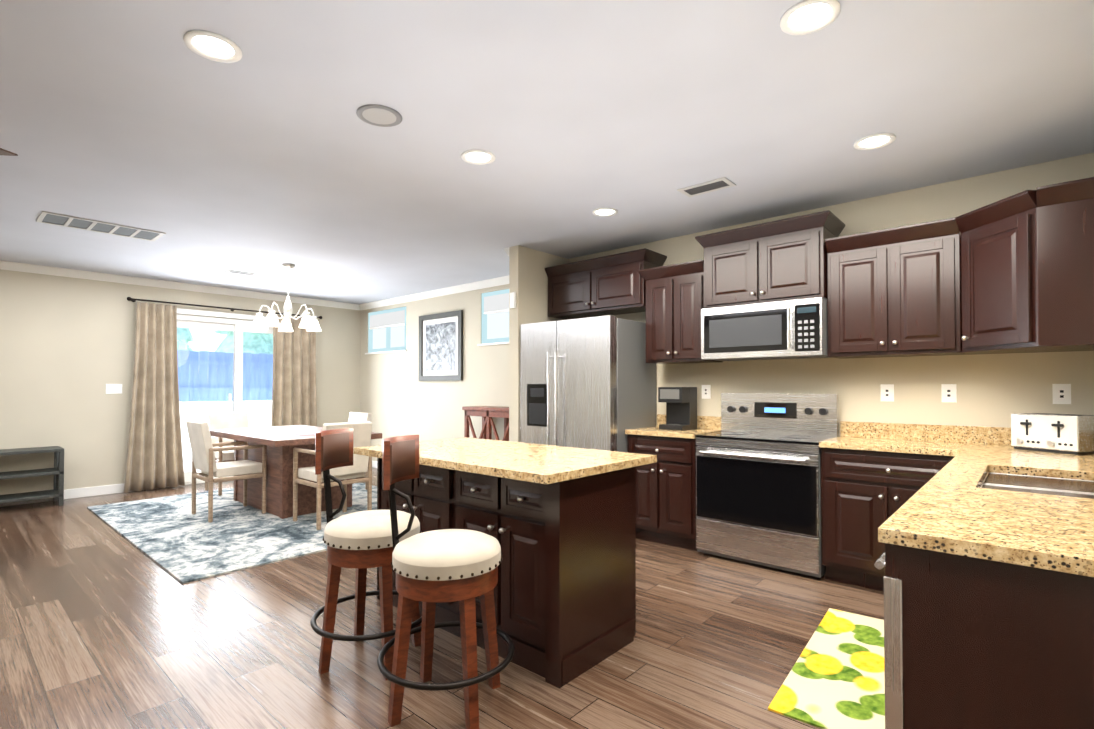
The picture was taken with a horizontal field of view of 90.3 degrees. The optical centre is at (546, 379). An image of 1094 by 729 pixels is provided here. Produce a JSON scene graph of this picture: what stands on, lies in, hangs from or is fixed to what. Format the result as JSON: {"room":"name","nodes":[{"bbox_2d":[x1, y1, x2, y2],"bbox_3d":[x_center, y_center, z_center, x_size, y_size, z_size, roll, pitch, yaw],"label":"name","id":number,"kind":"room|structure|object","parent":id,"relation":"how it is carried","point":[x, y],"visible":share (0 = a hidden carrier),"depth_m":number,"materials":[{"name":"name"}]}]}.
{"room":"dining room and kitchen","nodes":[
{"label":"dining room and kitchen","id":0,"kind":"room"},
{"bbox_2d":[0,269,360,494],"bbox_3d":[-5.389,0.063,6.553,0.120,2.650,6.990,-1,-1,42],"label":"wall","id":1,"kind":"structure","parent":0,"point":[67,348],"depth_m":6.39,"materials":[{"name":"paint"}]},
{"bbox_2d":[0,483,131,506],"bbox_3d":[-6.304,1.316,5.401,0.019,0.110,3.780,-1,-1,42],"label":"baseboard","id":2,"kind":"structure","parent":1,"relation":"attached to","point":[92,491],"depth_m":6.38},
{"bbox_2d":[106,384,121,393],"bbox_3d":[-5.256,0.118,6.602,0.012,0.120,0.160,-1,-1,42],"label":"switch plate","id":3,"kind":"object","parent":1,"relation":"attached to","point":[113,388],"visible":1,"depth_m":6.60,"materials":[{"name":"white plastic"}]},
{"bbox_2d":[0,260,360,310],"bbox_3d":[-5.316,-1.221,6.508,0.075,0.085,6.750,-1,-1,42],"label":"crown molding","id":4,"kind":"structure","parent":1,"relation":"attached to","point":[98,276],"depth_m":6.92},
{"bbox_2d":[177,308,272,485],"bbox_3d":[-4.362,0.244,7.678,0.117,2.320,2.140,-1,-1,42],"label":"sliding glass door","id":5,"kind":"structure","parent":1,"relation":"attached to","point":[237,326],"depth_m":7.59,"materials":[{"name":"white plastic"}]},
{"bbox_2d":[127,297,322,318],"bbox_3d":[-4.336,-0.968,7.566,0.124,0.052,2.452,-1,-1,42],"label":"curtain rod","id":6,"kind":"object","parent":1,"relation":"attached to","point":[134,300],"visible":0.81,"depth_m":7.23,"materials":[{"name":"brown metal"}]},
{"bbox_2d":[123,302,184,492],"bbox_3d":[-4.920,0.214,6.837,0.138,2.325,0.634,-1,-1,42],"label":"curtain","id":7,"kind":"object","parent":6,"relation":"hanging from","point":[154,459],"visible":1,"depth_m":6.83,"materials":[{"name":"fabric"}]},
{"bbox_2d":[271,315,316,426],"bbox_3d":[-3.780,0.233,8.119,0.138,2.325,0.707,-1,-1,42],"label":"curtain","id":8,"kind":"object","parent":6,"relation":"hanging from","point":[294,400],"visible":0.62,"depth_m":8.14,"materials":[{"name":"fabric"}]},
{"bbox_2d":[360,284,508,460],"bbox_3d":[-1.317,0.077,7.529,4.670,2.650,0.120,-1,-1,42],"label":"wall","id":9,"kind":"structure","parent":0,"point":[397,398],"depth_m":7.74,"materials":[{"name":"paint"}]},
{"bbox_2d":[372,460,376,467],"bbox_3d":[-1.407,1.347,7.499,4.550,0.110,0.019,-1,-1,42],"label":"baseboard","id":10,"kind":"structure","parent":9,"relation":"attached to","point":[374,463],"depth_m":8.69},
{"bbox_2d":[365,307,406,353],"bbox_3d":[-2.506,-0.749,8.559,1.160,0.682,0.120,-1,-1,42],"label":"window","id":11,"kind":"structure","parent":9,"relation":"in","point":[386,331],"depth_m":8.55,"materials":[{"name":"clear"}]},
{"bbox_2d":[359,275,508,309],"bbox_3d":[-1.392,-1.206,7.485,4.460,0.085,0.075,-1,-1,42],"label":"crown molding","id":12,"kind":"structure","parent":9,"relation":"attached to","point":[504,280],"depth_m":7.56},
{"bbox_2d":[418,310,462,380],"bbox_3d":[-1.494,-0.447,7.585,0.960,0.940,0.035,-1,-1,42],"label":"picture frame","id":13,"kind":"object","parent":9,"relation":"attached to","point":[440,346],"visible":1,"depth_m":7.56,"materials":[{"name":"black"}]},
{"bbox_2d":[477,289,508,345],"bbox_3d":[-0.440,-0.776,6.722,1.130,0.682,0.120,-1,-1,42],"label":"window","id":14,"kind":"structure","parent":9,"relation":"in","point":[495,320],"depth_m":6.92,"materials":[{"name":"clear"}]},
{"bbox_2d":[0,467,883,728],"bbox_3d":[-2.097,1.394,3.606,9.290,0.100,7.350,-1,-1,42],"label":"floor","id":15,"kind":"structure","parent":0,"point":[104,625],"depth_m":2.69,"materials":[{"name":"brown wood"}]},
{"bbox_2d":[0,446,63,505],"bbox_3d":[-5.833,1.063,5.595,0.410,0.620,1.250,-1,-1,42],"label":"shoe rack","id":16,"kind":"object","parent":15,"relation":"on","point":[56,493],"visible":1,"depth_m":5.88,"materials":[{"name":"grey wood"}]},
{"bbox_2d":[87,483,376,583],"bbox_3d":[-2.758,1.369,5.700,3.380,0.012,2.700,-1,-1,42],"label":"rug","id":17,"kind":"object","parent":15,"relation":"on","point":[176,538],"visible":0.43,"depth_m":4.82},
{"bbox_2d":[186,420,266,522],"bbox_3d":[-3.228,0.883,5.465,0.536,0.950,0.587,-1,-1,42],"label":"dining chair","id":18,"kind":"object","parent":17,"relation":"on","point":[202,445],"visible":0.96,"depth_m":5.33,"materials":[{"name":"beige fabric"}]},
{"bbox_2d":[205,412,248,495],"bbox_3d":[-3.886,0.903,6.777,0.587,0.950,0.536,-1,-1,42],"label":"chair","id":19,"kind":"object","parent":17,"relation":"on","point":[227,420],"visible":0.27,"depth_m":6.82,"materials":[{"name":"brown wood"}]},
{"bbox_2d":[210,425,381,518],"bbox_3d":[-2.824,0.970,5.993,1.900,0.792,1.100,-1,-1,42],"label":"dining table","id":20,"kind":"object","parent":17,"relation":"on","point":[281,442],"visible":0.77,"depth_m":5.51,"materials":[{"name":"brown wood"}]},
{"bbox_2d":[293,421,371,529],"bbox_3d":[-2.031,0.879,5.195,0.587,0.950,0.536,-1,-1,42],"label":"chair","id":21,"kind":"object","parent":17,"relation":"on","point":[360,466],"visible":0.67,"depth_m":5.12,"materials":[{"name":"beige fabric"}]},
{"bbox_2d":[348,412,371,489],"bbox_3d":[-2.572,0.903,6.804,0.536,0.950,0.587,-1,-1,42],"label":"dining chair","id":22,"kind":"object","parent":17,"relation":"on","point":[357,417],"visible":0.08,"depth_m":6.92,"materials":[{"name":"white fabric"}]},
{"bbox_2d":[310,428,421,679],"bbox_3d":[-0.833,0.789,2.606,0.548,1.080,0.548,-1,-1,42],"label":"bar stool","id":23,"kind":"object","parent":15,"relation":"on","point":[361,542],"visible":0.71,"depth_m":2.47,"materials":[{"name":"brown wood"}]},
{"bbox_2d":[377,434,513,728],"bbox_3d":[-0.407,0.784,2.227,0.548,1.080,0.548,-1,-1,42],"label":"bar stool","id":24,"kind":"object","parent":15,"relation":"on","point":[431,568],"visible":1,"depth_m":2.10,"materials":[{"name":"brown wood"}]},
{"bbox_2d":[462,406,508,440],"bbox_3d":[-0.595,0.862,6.508,0.890,1.050,0.350,-1,-1,42],"label":"console table","id":25,"kind":"object","parent":15,"relation":"on","point":[486,413],"visible":0.38,"depth_m":6.45,"materials":[{"name":"brown wood"}]},
{"bbox_2d":[377,457,640,687],"bbox_3d":[-0.280,0.890,3.067,1.472,0.893,0.701,-1,-1,42],"label":"kitchen island","id":26,"kind":"object","parent":15,"relation":"on","point":[558,523],"depth_m":2.55,"materials":[{"name":"brown wood"}]},
{"bbox_2d":[354,437,656,484],"bbox_3d":[-0.286,0.425,3.061,1.540,0.037,0.880,-1,-1,42],"label":"island countertop","id":27,"kind":"structure","parent":26,"relation":"on","point":[515,461],"depth_m":2.75,"materials":[{"name":"beige stone"}]},
{"bbox_2d":[521,315,655,451],"bbox_3d":[0.354,0.423,5.060,1.040,1.885,0.802,-1,-1,42],"label":"fridge","id":28,"kind":"object","parent":15,"relation":"on","point":[588,383],"visible":0.56,"depth_m":4.75,"materials":[{"name":"grey metal"}]},
{"bbox_2d":[625,433,697,550],"bbox_3d":[1.080,0.914,4.603,0.625,0.890,0.538,-1,-1,42],"label":"base cabinet","id":29,"kind":"object","parent":15,"relation":"on","point":[665,489],"depth_m":4.36,"materials":[{"name":"brown wood"}]},
{"bbox_2d":[625,425,720,436],"bbox_3d":[1.078,0.447,4.604,0.629,0.037,0.550,-1,-1,42],"label":"countertop","id":30,"kind":"structure","parent":29,"relation":"on","point":[655,431],"depth_m":4.45,"materials":[{"name":"beige stone"}]},
{"bbox_2d":[658,387,696,430],"bbox_3d":[1.121,0.249,4.661,0.220,0.360,0.284,-1,-1,42],"label":"coffee maker","id":31,"kind":"object","parent":30,"relation":"on","point":[681,408],"visible":1,"depth_m":4.61,"materials":[{"name":"black plastic"}]},
{"bbox_2d":[695,393,838,577],"bbox_3d":[1.627,0.731,4.072,0.880,1.240,0.592,-1,-1,42],"label":"range","id":32,"kind":"object","parent":15,"relation":"on","point":[758,478],"visible":0.98,"depth_m":3.95,"materials":[{"name":"grey metal"}]},
{"bbox_2d":[768,608,884,728],"bbox_3d":[1.452,1.324,2.520,0.480,0.008,1.240,-1,-1,38],"label":"kitchen mat","id":33,"kind":"object","parent":15,"relation":"on","point":[835,679],"visible":0.73,"depth_m":2.39,"materials":[{"name":"multicoloured fabric"}]},
{"bbox_2d":[821,449,948,589],"bbox_3d":[2.280,0.898,3.537,0.786,0.890,0.538,-1,-1,42],"label":"base cabinet","id":34,"kind":"object","parent":15,"relation":"on","point":[859,489],"depth_m":3.45,"materials":[{"name":"brown wood"}]},
{"bbox_2d":[819,437,968,456],"bbox_3d":[2.262,0.432,3.552,0.753,0.037,0.550,-1,-1,42],"label":"countertop","id":35,"kind":"structure","parent":34,"relation":"on","point":[870,444],"depth_m":3.42,"materials":[{"name":"beige stone"}]},
{"bbox_2d":[877,545,1093,728],"bbox_3d":[1.337,0.866,1.435,0.652,0.893,0.663,-1,-1,42],"label":"base cabinet","id":36,"kind":"object","parent":15,"relation":"on","point":[969,644],"depth_m":1.28,"materials":[{"name":"brown wood"}]},
{"bbox_2d":[877,441,1093,580],"bbox_3d":[2.034,0.412,2.233,0.660,0.037,2.824,-1,-1,42],"label":"countertop","id":37,"kind":"structure","parent":36,"relation":"on","point":[951,513],"depth_m":1.50,"materials":[{"name":"beige stone"}]},
{"bbox_2d":[981,469,1093,496],"bbox_3d":[1.955,0.520,2.111,0.419,0.205,0.789,-1,-1,42],"label":"sink","id":38,"kind":"object","parent":37,"relation":"in","point":[1065,483],"depth_m":2.28,"materials":[{"name":"silver metal"}]},
{"bbox_2d":[1011,413,1093,454],"bbox_3d":[2.870,0.302,3.066,0.272,0.206,0.320,0,-1,-18],"label":"toaster","id":39,"kind":"object","parent":37,"relation":"on","point":[1061,433],"visible":1,"depth_m":2.98,"materials":[{"name":"silver plastic"}]},
{"bbox_2d":[509,245,567,441],"bbox_3d":[0.012,0.049,5.599,0.120,2.650,1.000,-1,-1,42],"label":"wall","id":40,"kind":"structure","parent":0,"point":[528,281],"depth_m":5.26,"materials":[{"name":"paint"}]},
{"bbox_2d":[510,292,515,307],"bbox_3d":[-0.329,-0.757,5.228,0.060,0.150,0.024,-1,-1,42],"label":"sensor","id":41,"kind":"object","parent":40,"relation":"attached to","point":[512,299],"visible":0.9,"depth_m":5.21,"materials":[{"name":"white plastic"}]},
{"bbox_2d":[0,0,1093,303],"bbox_3d":[-2.097,-1.355,3.647,9.290,0.100,7.350,-1,-1,42],"label":"ceiling","id":42,"kind":"structure","parent":0,"point":[268,154],"depth_m":2.79,"materials":[{"name":"paint"}]},
{"bbox_2d":[0,148,17,155],"bbox_3d":[-3.261,-1.138,2.357,1.319,0.370,1.319,-1,-1,42],"label":"ceiling fan","id":43,"kind":"object","parent":42,"relation":"hanging from","point":[5,152],"visible":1,"depth_m":2.48,"materials":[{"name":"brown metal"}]},
{"bbox_2d":[36,211,165,240],"bbox_3d":[-3.769,-1.286,4.617,0.380,0.008,0.800,-1,-1,42],"label":"ceiling vent","id":44,"kind":"object","parent":42,"relation":"in","point":[89,225],"visible":1,"depth_m":4.59,"materials":[{"name":"silver metal"}]},
{"bbox_2d":[183,30,241,62],"bbox_3d":[-1.330,-1.322,2.168,0.200,0.008,0.200,-1,-1,42],"label":"recessed light","id":45,"kind":"object","parent":42,"relation":"in","point":[212,46],"visible":1,"depth_m":2.17,"materials":[{"name":"white"}]},
{"bbox_2d":[225,270,257,275],"bbox_3d":[-3.629,-1.259,6.460,0.140,0.008,0.320,-1,-1,42],"label":"ceiling vent","id":46,"kind":"object","parent":42,"relation":"in","point":[240,272],"visible":1,"depth_m":6.46,"materials":[{"name":"silver metal"}]},
{"bbox_2d":[251,264,320,331],"bbox_3d":[-2.857,-0.911,6.058,0.722,0.713,0.693,-1,-1,42],"label":"chandelier","id":47,"kind":"object","parent":42,"relation":"hanging from","point":[309,323],"visible":1,"depth_m":5.98,"materials":[{"name":"white glass"}]},
{"bbox_2d":[356,104,401,126],"bbox_3d":[-0.838,-1.315,2.721,0.220,0.007,0.220,-1,-1,42],"label":"ceiling speaker","id":48,"kind":"object","parent":42,"relation":"attached to","point":[378,115],"visible":1,"depth_m":2.71,"materials":[{"name":"grey plastic"}]},
{"bbox_2d":[461,149,494,164],"bbox_3d":[-0.406,-1.307,3.207,0.200,0.008,0.200,-1,-1,42],"label":"recessed light","id":49,"kind":"object","parent":42,"relation":"in","point":[479,157],"visible":1,"depth_m":3.20,"materials":[{"name":"white glass"}]},
{"bbox_2d":[592,208,617,216],"bbox_3d":[0.448,-1.292,4.213,0.200,0.008,0.200,-1,-1,42],"label":"recessed light","id":50,"kind":"object","parent":42,"relation":"in","point":[603,212],"visible":0.98,"depth_m":4.21,"materials":[{"name":"white glass"}]},
{"bbox_2d":[677,177,735,196],"bbox_3d":[1.081,-1.300,3.691,0.340,0.008,0.180,-1,-1,42],"label":"ceiling vent","id":51,"kind":"object","parent":42,"relation":"in","point":[708,186],"visible":0.98,"depth_m":3.68,"materials":[{"name":"silver metal"}]},
{"bbox_2d":[780,0,839,35],"bbox_3d":[0.961,-1.325,1.991,0.200,0.008,0.200,-1,-1,42],"label":"recessed light","id":52,"kind":"object","parent":42,"relation":"in","point":[804,17],"visible":1,"depth_m":1.99,"materials":[{"name":"white"}]},
{"bbox_2d":[854,133,895,149],"bbox_3d":[1.808,-1.310,3.004,0.200,0.008,0.200,-1,-1,42],"label":"recessed light","id":53,"kind":"object","parent":42,"relation":"in","point":[874,141],"visible":1,"depth_m":3.00,"materials":[{"name":"white"}]},
{"bbox_2d":[568,152,1093,435],"bbox_3d":[1.810,0.031,4.416,4.140,2.650,0.120,-1,-1,42],"label":"wall","id":54,"kind":"structure","parent":0,"point":[995,390],"depth_m":3.70,"materials":[{"name":"paint"}]},
{"bbox_2d":[545,258,612,319],"bbox_3d":[0.342,-0.867,5.409,0.624,0.475,0.354,-1,-1,42],"label":"upper cabinet","id":55,"kind":"object","parent":54,"relation":"attached to","point":[572,288],"depth_m":5.27,"materials":[{"name":"brown wood"}]},
{"bbox_2d":[597,249,664,314],"bbox_3d":[0.712,-0.872,5.080,0.625,0.475,0.354,-1,-1,42],"label":"upper cabinet","id":56,"kind":"object","parent":54,"relation":"attached to","point":[619,275],"depth_m":4.90,"materials":[{"name":"brown wood"}]},
{"bbox_2d":[641,265,680,363],"bbox_3d":[1.089,-0.537,4.741,0.343,0.795,0.354,-1,-1,42],"label":"upper cabinet","id":57,"kind":"object","parent":54,"relation":"attached to","point":[661,286],"depth_m":4.61,"materials":[{"name":"brown wood"}]},
{"bbox_2d":[681,261,722,363],"bbox_3d":[1.247,-0.539,4.599,0.342,0.795,0.354,-1,-1,42],"label":"upper cabinet","id":58,"kind":"object","parent":54,"relation":"attached to","point":[690,271],"depth_m":4.43,"materials":[{"name":"brown wood"}]},
{"bbox_2d":[702,385,710,398],"bbox_3d":[1.378,0.110,4.711,0.080,0.120,0.009,-1,-1,42],"label":"electrical outlet","id":59,"kind":"object","parent":54,"relation":"attached to","point":[706,391],"visible":1,"depth_m":4.70,"materials":[{"name":"white plastic"}]},
{"bbox_2d":[701,222,768,308],"bbox_3d":[1.555,-0.838,4.297,0.506,0.565,0.403,-1,-1,42],"label":"upper cabinet","id":60,"kind":"object","parent":54,"relation":"attached to","point":[735,264],"depth_m":4.13,"materials":[{"name":"brown wood"}]},
{"bbox_2d":[701,297,831,360],"bbox_3d":[1.667,-0.356,4.133,0.880,0.395,0.491,-1,-1,42],"label":"microwave","id":61,"kind":"object","parent":60,"relation":"attached to","point":[793,329],"visible":1,"depth_m":3.95,"materials":[{"name":"grey metal"}]},
{"bbox_2d":[769,213,840,301],"bbox_3d":[1.835,-0.842,4.048,0.505,0.565,0.403,-1,-1,42],"label":"upper cabinet","id":62,"kind":"object","parent":54,"relation":"attached to","point":[796,244],"depth_m":3.84,"materials":[{"name":"brown wood"}]},
{"bbox_2d":[657,414,1010,444],"bbox_3d":[2.116,0.365,4.037,2.935,0.110,0.020,-1,-1,42],"label":"backsplash","id":63,"kind":"structure","parent":54,"relation":"attached to","point":[980,435],"depth_m":3.67,"materials":[{"name":"beige stone"}]},
{"bbox_2d":[825,233,879,358],"bbox_3d":[2.210,-0.551,3.744,0.433,0.795,0.354,-1,-1,42],"label":"upper cabinet","id":64,"kind":"object","parent":54,"relation":"attached to","point":[848,260],"depth_m":3.66,"materials":[{"name":"brown wood"}]},
{"bbox_2d":[880,384,893,401],"bbox_3d":[2.387,0.097,3.815,0.080,0.120,0.009,-1,-1,42],"label":"electrical outlet","id":65,"kind":"object","parent":54,"relation":"attached to","point":[887,392],"visible":1,"depth_m":3.81,"materials":[{"name":"white plastic"}]},
{"bbox_2d":[873,219,976,356],"bbox_3d":[2.439,-0.555,3.507,0.485,0.795,0.404,-1,-1,42],"label":"upper cabinet","id":66,"kind":"object","parent":54,"relation":"attached to","point":[913,264],"depth_m":3.42,"materials":[{"name":"brown wood"}]},
{"bbox_2d":[941,384,956,402],"bbox_3d":[2.648,0.094,3.582,0.080,0.120,0.009,-1,-1,42],"label":"electrical outlet","id":67,"kind":"object","parent":54,"relation":"attached to","point":[948,392],"visible":1,"depth_m":3.58,"materials":[{"name":"white plastic"}]},
{"bbox_2d":[949,177,1093,353],"bbox_3d":[2.747,-0.562,3.056,0.670,0.795,0.669,-1,-1,42],"label":"upper cabinet","id":68,"kind":"object","parent":54,"relation":"attached to","point":[1023,263],"depth_m":2.84,"materials":[{"name":"brown wood"}]},
{"bbox_2d":[1052,384,1070,403],"bbox_3d":[3.052,0.088,3.223,0.080,0.120,0.009,-1,-1,42],"label":"electrical outlet","id":69,"kind":"object","parent":54,"relation":"attached to","point":[1061,393],"visible":1,"depth_m":3.22,"materials":[{"name":"white plastic"}]},
{"label":"outside","id":70,"kind":"structure","parent":0,"visible":0},
{"bbox_2d":[183,459,222,471],"bbox_3d":[-10.205,1.533,11.650,13.879,0.100,20.000,-1,-1,42],"label":"ground","id":71,"kind":"structure","parent":70,"point":[186,465],"depth_m":8.97,"materials":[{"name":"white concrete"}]},
{"bbox_2d":[177,350,272,461],"bbox_3d":[-6.995,0.457,9.542,1.100,1.990,17.090,-1,-1,42],"label":"fence","id":72,"kind":"object","parent":71,"relation":"on","point":[256,403],"depth_m":10.23,"materials":[{"name":"blue"}]},
{"bbox_2d":[177,328,272,400],"bbox_3d":[-7.631,-2.665,16.550,7.100,8.400,8.963,-1,-1,42],"label":"trees","id":73,"kind":"object","parent":71,"relation":"on","point":[249,345],"depth_m":12.82,"materials":[{"name":"green plant"}]}
]}

